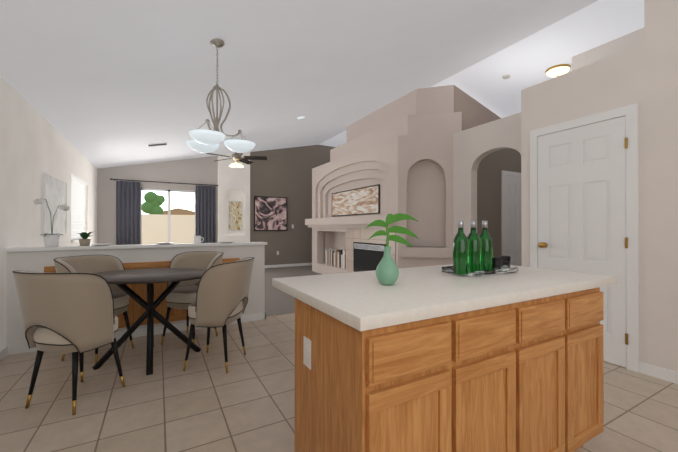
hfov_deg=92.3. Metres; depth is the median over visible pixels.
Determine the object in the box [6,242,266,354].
wall
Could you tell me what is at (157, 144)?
ceiling vent
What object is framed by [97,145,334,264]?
wall
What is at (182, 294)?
dining chair
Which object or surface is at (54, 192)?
framed picture
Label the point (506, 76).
smoke detector
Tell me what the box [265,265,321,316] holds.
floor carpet
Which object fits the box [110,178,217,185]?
curtain rod
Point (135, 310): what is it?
cabinet
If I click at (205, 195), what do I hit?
panel
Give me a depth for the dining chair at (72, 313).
2.06 m
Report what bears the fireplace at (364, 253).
attached to the wall at (434, 161)
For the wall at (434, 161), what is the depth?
5.50 m
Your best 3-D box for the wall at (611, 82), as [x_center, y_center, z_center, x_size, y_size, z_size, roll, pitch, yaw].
[3.877,-0.136,3.989,3.800,2.660,1.020,0,0,-29]
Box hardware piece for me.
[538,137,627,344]
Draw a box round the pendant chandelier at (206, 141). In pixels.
[186,38,255,152]
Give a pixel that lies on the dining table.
(149, 277)
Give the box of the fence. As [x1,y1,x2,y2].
[142,214,194,243]
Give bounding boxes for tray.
[442,220,517,276]
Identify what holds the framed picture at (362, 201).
attached to the wall at (434, 161)
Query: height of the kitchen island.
0.870 m
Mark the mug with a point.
(197, 239)
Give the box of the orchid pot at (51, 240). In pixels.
[33,198,69,246]
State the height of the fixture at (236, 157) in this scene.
0.560 m
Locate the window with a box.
[140,188,195,243]
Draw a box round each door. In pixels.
[501,170,521,265]
[530,103,638,371]
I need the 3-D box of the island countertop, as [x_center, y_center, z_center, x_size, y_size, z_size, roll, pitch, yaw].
[0.578,0.294,1.731,1.650,0.040,0.850,0,0,-29]
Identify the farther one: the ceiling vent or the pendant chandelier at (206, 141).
the ceiling vent
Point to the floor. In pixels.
(203, 402)
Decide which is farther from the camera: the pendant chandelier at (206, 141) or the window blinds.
the window blinds
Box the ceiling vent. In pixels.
[147,142,167,146]
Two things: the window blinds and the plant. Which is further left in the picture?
the window blinds
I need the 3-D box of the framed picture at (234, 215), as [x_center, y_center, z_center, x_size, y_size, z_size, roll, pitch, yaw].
[-2.838,-0.276,8.921,0.417,0.850,0.030,0,0,-29]
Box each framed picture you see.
[42,172,66,235]
[227,200,242,230]
[254,196,286,230]
[332,184,379,216]
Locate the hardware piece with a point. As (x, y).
(542, 244)
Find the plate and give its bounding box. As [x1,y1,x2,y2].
[91,244,110,245]
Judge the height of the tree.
5.536 m
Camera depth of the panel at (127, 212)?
7.66 m
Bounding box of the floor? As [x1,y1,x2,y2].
[0,313,677,451]
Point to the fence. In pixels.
(154, 228)
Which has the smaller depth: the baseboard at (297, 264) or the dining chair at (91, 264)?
the dining chair at (91, 264)
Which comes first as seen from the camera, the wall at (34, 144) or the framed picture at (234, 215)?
the wall at (34, 144)
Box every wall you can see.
[0,76,96,349]
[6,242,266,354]
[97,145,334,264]
[218,151,249,242]
[305,0,677,371]
[521,44,645,367]
[572,27,643,70]
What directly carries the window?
in the wall at (285, 172)
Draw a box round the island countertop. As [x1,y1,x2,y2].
[272,264,616,331]
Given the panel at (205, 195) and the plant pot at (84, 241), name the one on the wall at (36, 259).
the plant pot at (84, 241)
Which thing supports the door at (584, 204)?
attached to the wall at (611, 82)
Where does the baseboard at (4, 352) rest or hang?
attached to the wall at (34, 144)
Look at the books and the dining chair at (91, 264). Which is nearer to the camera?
the dining chair at (91, 264)
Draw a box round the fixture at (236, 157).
[206,152,266,167]
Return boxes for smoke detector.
[502,74,510,78]
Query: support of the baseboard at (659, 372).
attached to the wall at (434, 161)
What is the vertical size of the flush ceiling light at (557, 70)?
0.128 m
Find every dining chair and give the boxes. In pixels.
[12,271,124,414]
[53,255,133,363]
[161,251,222,344]
[183,257,253,372]
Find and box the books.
[326,248,345,268]
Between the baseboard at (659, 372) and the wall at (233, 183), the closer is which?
the baseboard at (659, 372)
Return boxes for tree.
[142,191,164,214]
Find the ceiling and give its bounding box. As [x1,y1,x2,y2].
[0,0,643,168]
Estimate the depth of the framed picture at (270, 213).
9.40 m
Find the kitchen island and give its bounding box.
[295,284,611,451]
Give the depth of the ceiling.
3.82 m
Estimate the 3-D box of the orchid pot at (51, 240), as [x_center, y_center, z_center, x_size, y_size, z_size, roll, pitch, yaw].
[-2.849,-0.035,3.228,0.280,0.480,0.197,0,0,-29]
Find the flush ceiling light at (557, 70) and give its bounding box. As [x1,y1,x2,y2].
[545,64,570,76]
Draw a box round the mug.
[194,236,203,242]
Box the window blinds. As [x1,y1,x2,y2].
[71,174,88,241]
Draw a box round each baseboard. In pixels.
[0,346,7,360]
[265,263,311,267]
[638,362,677,383]
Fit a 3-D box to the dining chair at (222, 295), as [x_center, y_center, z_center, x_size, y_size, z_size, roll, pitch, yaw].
[-1.029,0.738,2.831,0.596,0.907,0.593,0,0,-29]
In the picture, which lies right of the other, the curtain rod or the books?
the books
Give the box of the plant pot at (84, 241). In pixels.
[78,232,91,245]
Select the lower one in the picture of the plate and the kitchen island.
the kitchen island
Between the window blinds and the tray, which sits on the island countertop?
the tray
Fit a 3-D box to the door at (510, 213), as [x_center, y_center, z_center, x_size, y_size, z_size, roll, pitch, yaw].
[3.184,0.121,5.832,0.860,2.160,0.035,0,0,-29]
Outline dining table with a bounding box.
[92,268,205,374]
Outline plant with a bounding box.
[365,213,419,284]
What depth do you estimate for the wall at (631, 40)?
4.52 m
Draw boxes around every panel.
[116,181,139,244]
[196,185,215,242]
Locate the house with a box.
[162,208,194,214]

